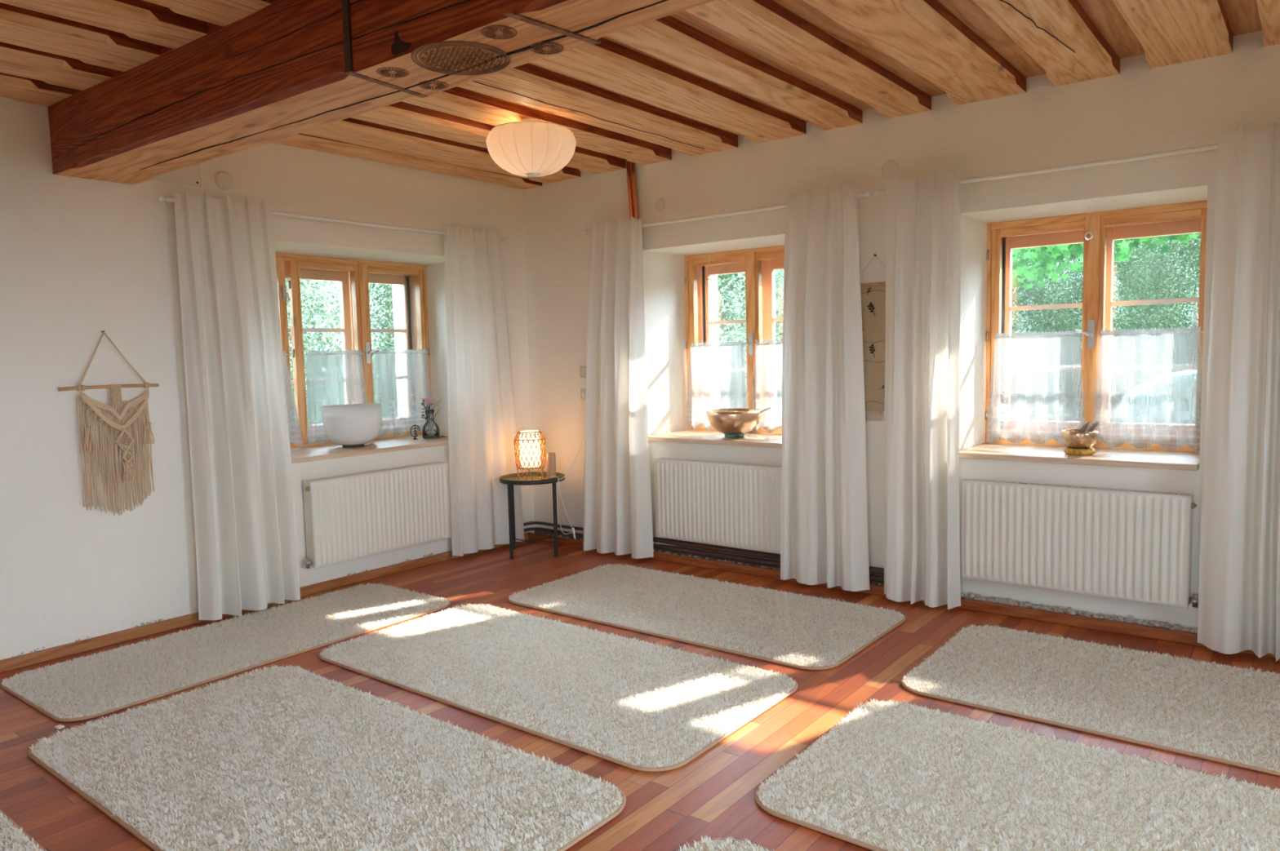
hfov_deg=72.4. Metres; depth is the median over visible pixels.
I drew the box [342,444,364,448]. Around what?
ring
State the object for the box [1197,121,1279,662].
curtain
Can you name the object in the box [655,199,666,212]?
air vent
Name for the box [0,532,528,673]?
baseboard
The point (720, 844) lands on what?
shaggy rug
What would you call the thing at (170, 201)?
curtain rod
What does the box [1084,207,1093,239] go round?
ball
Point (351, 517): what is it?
radiator
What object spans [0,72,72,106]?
joist
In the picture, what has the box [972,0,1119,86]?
joist
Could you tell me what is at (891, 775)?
shaggy rug
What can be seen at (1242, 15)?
ceiling
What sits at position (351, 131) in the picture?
joist
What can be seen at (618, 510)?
curtain
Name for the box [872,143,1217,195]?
curtain rod
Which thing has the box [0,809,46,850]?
shaggy rug
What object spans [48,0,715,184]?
cross beam
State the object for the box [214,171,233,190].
air vent
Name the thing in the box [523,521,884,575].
pipe
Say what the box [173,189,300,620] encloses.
curtain
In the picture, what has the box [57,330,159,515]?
macrame hanging
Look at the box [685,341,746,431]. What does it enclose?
lace curtain
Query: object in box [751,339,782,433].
lace curtain
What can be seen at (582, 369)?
light switch
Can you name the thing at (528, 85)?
joist
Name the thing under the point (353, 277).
window
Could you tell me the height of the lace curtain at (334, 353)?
0.594 m
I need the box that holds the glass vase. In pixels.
[422,409,439,439]
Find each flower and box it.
[422,398,436,435]
[426,397,443,435]
[430,404,444,434]
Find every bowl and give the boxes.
[320,404,381,445]
[706,408,761,435]
[1061,429,1098,448]
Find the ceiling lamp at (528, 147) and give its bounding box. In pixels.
[486,118,576,177]
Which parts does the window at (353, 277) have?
sash, sash, sash, frame, handle plate, sill, lever, sash, sash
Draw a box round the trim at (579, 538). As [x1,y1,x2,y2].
[534,530,884,586]
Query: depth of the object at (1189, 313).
24.00 m
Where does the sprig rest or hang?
in the glass vase
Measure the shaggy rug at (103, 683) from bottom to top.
0.030 m
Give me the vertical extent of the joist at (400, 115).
0.078 m
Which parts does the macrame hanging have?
hanging cord, knotted panel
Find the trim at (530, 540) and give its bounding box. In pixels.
[529,539,1279,659]
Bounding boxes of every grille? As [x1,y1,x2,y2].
[302,461,444,482]
[660,457,781,467]
[965,478,1193,497]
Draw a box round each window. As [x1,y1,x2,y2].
[275,253,448,463]
[648,245,784,448]
[959,200,1207,471]
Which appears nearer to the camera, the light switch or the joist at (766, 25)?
the joist at (766, 25)
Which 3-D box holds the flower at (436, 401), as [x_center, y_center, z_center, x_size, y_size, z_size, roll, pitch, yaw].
[-1.379,-0.063,5.884,0.115,0.249,0.121,2,6,38]
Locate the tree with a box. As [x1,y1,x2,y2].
[1012,233,1199,290]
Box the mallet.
[760,406,771,413]
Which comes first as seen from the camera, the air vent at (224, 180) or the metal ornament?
the air vent at (224, 180)
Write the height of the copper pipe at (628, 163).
2.420 m
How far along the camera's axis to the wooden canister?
5.81 m
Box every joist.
[0,0,207,48]
[0,2,160,71]
[0,41,111,90]
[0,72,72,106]
[142,0,271,26]
[272,133,542,189]
[300,117,580,183]
[351,101,626,174]
[401,86,671,164]
[457,63,737,155]
[530,37,806,143]
[606,15,862,130]
[684,0,931,118]
[802,0,1026,105]
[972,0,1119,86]
[1112,0,1233,68]
[1256,0,1279,46]
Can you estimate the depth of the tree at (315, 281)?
27.04 m
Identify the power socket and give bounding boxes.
[580,388,586,399]
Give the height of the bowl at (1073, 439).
0.092 m
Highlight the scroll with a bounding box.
[860,253,885,422]
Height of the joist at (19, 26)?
0.108 m
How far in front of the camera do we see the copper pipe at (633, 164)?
5.54 m
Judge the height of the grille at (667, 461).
0.006 m
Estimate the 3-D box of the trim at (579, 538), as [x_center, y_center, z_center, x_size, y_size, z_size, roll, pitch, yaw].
[0.401,0.836,5.462,2.950,0.062,0.023,2,6,38]
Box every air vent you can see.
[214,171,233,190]
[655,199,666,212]
[881,160,898,178]
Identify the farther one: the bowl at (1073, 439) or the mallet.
the mallet
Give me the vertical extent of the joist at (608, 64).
0.078 m
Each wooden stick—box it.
[1078,421,1090,432]
[1085,421,1098,432]
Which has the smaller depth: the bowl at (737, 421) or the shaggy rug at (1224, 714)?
the shaggy rug at (1224, 714)
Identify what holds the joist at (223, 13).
attached to the ceiling
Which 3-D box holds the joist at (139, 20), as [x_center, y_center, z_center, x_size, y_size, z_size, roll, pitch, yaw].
[-2.694,-1.296,1.769,0.238,0.108,3.520,2,6,38]
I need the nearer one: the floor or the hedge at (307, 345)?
the floor
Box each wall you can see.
[0,96,533,660]
[522,30,1279,631]
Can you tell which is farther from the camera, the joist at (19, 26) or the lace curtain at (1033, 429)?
the lace curtain at (1033, 429)
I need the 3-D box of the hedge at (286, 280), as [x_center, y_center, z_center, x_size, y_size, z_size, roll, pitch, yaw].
[-7.019,-1.427,14.736,3.391,8.371,3.335,-5,6,-38]
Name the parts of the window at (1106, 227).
frame, sash, sash, sill, lever, handle plate, sash, sash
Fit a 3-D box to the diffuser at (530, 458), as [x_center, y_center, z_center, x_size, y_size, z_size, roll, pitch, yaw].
[-0.733,0.155,5.828,0.136,0.237,0.136,2,6,38]
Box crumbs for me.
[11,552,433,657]
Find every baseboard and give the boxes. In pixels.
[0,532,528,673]
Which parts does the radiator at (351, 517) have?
panel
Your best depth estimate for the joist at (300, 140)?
5.22 m
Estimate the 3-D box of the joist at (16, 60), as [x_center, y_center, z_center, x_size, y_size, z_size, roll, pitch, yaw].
[-3.292,-1.320,2.237,0.282,0.108,3.520,2,6,38]
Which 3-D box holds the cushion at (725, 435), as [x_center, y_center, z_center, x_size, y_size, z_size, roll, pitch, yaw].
[0.590,0.059,5.461,0.127,0.028,0.126,2,6,38]
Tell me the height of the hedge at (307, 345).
5.222 m
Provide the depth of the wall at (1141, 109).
4.59 m
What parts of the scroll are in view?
rod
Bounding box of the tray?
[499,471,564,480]
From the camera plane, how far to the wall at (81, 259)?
4.19 m
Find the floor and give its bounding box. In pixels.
[0,539,1279,850]
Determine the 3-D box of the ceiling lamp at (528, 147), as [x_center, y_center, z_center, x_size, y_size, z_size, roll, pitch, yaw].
[-0.547,-1.399,4.409,0.448,0.279,0.448,2,6,38]
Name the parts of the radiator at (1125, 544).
panel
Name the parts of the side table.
leg, leg, leg, leg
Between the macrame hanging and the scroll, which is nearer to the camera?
the macrame hanging
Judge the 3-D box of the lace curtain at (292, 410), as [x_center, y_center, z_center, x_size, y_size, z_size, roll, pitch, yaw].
[-2.270,-0.145,5.188,0.067,0.594,0.520,2,6,38]
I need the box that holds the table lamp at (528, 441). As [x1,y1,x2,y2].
[513,392,586,539]
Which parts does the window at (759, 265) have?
sill, sash, frame, sash, frame, lever, handle plate, sash, sash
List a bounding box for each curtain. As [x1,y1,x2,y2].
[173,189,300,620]
[282,351,302,446]
[303,349,367,444]
[372,349,435,438]
[444,224,524,556]
[582,216,653,559]
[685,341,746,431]
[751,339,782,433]
[780,183,870,591]
[884,168,960,609]
[986,329,1084,446]
[1093,326,1203,452]
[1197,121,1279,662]
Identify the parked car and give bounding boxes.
[1112,369,1196,424]
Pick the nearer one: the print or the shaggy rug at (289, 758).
the shaggy rug at (289, 758)
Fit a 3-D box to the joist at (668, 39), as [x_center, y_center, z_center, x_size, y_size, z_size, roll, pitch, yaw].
[0.289,-1.534,3.659,0.219,0.079,2.615,2,6,38]
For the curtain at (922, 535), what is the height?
2.166 m
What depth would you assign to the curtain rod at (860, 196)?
5.08 m
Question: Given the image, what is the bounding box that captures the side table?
[499,471,564,559]
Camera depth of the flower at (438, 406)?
5.84 m
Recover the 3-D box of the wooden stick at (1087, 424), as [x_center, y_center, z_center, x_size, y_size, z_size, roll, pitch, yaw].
[2.129,0.030,4.219,0.084,0.104,0.021,-1,5,7]
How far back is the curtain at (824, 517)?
4.72 m
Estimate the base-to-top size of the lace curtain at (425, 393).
0.594 m
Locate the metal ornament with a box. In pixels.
[409,424,420,439]
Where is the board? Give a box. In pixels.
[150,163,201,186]
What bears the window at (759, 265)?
in the wall at (1141, 109)
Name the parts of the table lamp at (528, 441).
leg, lamp shade, cord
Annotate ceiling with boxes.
[457,0,1262,147]
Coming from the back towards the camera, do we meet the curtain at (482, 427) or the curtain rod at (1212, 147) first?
the curtain at (482, 427)
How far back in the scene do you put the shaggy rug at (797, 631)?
4.37 m
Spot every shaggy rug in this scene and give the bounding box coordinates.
[0,582,450,729]
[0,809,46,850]
[27,665,626,850]
[319,603,797,772]
[507,564,906,670]
[678,835,774,850]
[755,698,1279,850]
[901,624,1279,776]
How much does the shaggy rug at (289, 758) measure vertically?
0.030 m
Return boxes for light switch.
[579,366,586,377]
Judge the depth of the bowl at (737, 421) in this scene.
5.33 m
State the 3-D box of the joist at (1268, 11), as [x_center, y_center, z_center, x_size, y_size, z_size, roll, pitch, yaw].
[1.847,-1.471,2.441,0.289,0.078,2.615,2,6,38]
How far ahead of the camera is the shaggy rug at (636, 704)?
3.51 m
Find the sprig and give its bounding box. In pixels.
[421,400,433,431]
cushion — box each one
[724,434,744,438]
[1064,447,1095,455]
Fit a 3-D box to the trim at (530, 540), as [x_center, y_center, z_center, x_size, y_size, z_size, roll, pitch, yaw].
[1.819,0.939,4.334,6.620,0.076,0.070,2,6,38]
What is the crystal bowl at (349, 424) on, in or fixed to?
on the ring
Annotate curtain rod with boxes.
[157,195,508,241]
[583,191,870,235]
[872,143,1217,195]
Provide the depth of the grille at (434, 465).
5.22 m
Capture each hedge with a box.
[284,278,395,426]
[285,280,329,394]
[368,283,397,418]
[717,270,783,408]
[1010,253,1083,421]
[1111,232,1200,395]
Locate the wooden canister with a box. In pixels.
[546,453,555,479]
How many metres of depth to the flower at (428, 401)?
5.80 m
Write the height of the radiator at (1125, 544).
0.497 m
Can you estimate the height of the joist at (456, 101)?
0.078 m
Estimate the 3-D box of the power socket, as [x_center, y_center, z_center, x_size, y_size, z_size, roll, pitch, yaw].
[-0.374,-0.213,5.968,0.080,0.080,0.014,2,6,38]
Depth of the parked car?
7.05 m
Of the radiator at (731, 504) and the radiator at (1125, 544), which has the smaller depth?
the radiator at (1125, 544)
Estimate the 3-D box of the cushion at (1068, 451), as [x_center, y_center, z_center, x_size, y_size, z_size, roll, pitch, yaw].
[2.124,0.123,4.224,0.135,0.032,0.134,2,6,38]
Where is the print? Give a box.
[861,287,884,404]
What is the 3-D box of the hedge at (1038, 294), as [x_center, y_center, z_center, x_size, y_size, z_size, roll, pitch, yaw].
[6.415,-1.533,15.330,2.380,5.854,2.450,-2,5,-13]
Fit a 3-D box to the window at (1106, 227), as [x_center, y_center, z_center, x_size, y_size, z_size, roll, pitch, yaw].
[2.204,-0.455,4.329,1.044,1.216,0.735,2,6,38]
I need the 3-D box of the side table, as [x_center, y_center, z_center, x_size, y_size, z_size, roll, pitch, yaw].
[-0.715,0.598,5.864,0.433,0.521,0.433,2,6,38]
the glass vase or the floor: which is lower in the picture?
the floor
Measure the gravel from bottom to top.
0.057 m
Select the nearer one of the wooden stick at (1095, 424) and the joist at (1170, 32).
the joist at (1170, 32)
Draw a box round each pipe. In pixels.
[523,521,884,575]
[524,527,884,583]
[626,160,634,220]
[631,162,639,219]
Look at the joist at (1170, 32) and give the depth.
3.33 m
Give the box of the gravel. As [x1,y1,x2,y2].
[541,533,1197,633]
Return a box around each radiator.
[302,461,451,568]
[654,457,781,554]
[960,478,1198,608]
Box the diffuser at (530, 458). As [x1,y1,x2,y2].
[519,430,540,467]
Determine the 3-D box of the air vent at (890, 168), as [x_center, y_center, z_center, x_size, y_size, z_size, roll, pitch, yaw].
[1.300,-1.333,4.545,0.092,0.092,0.006,2,6,38]
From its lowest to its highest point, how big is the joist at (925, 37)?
0.078 m

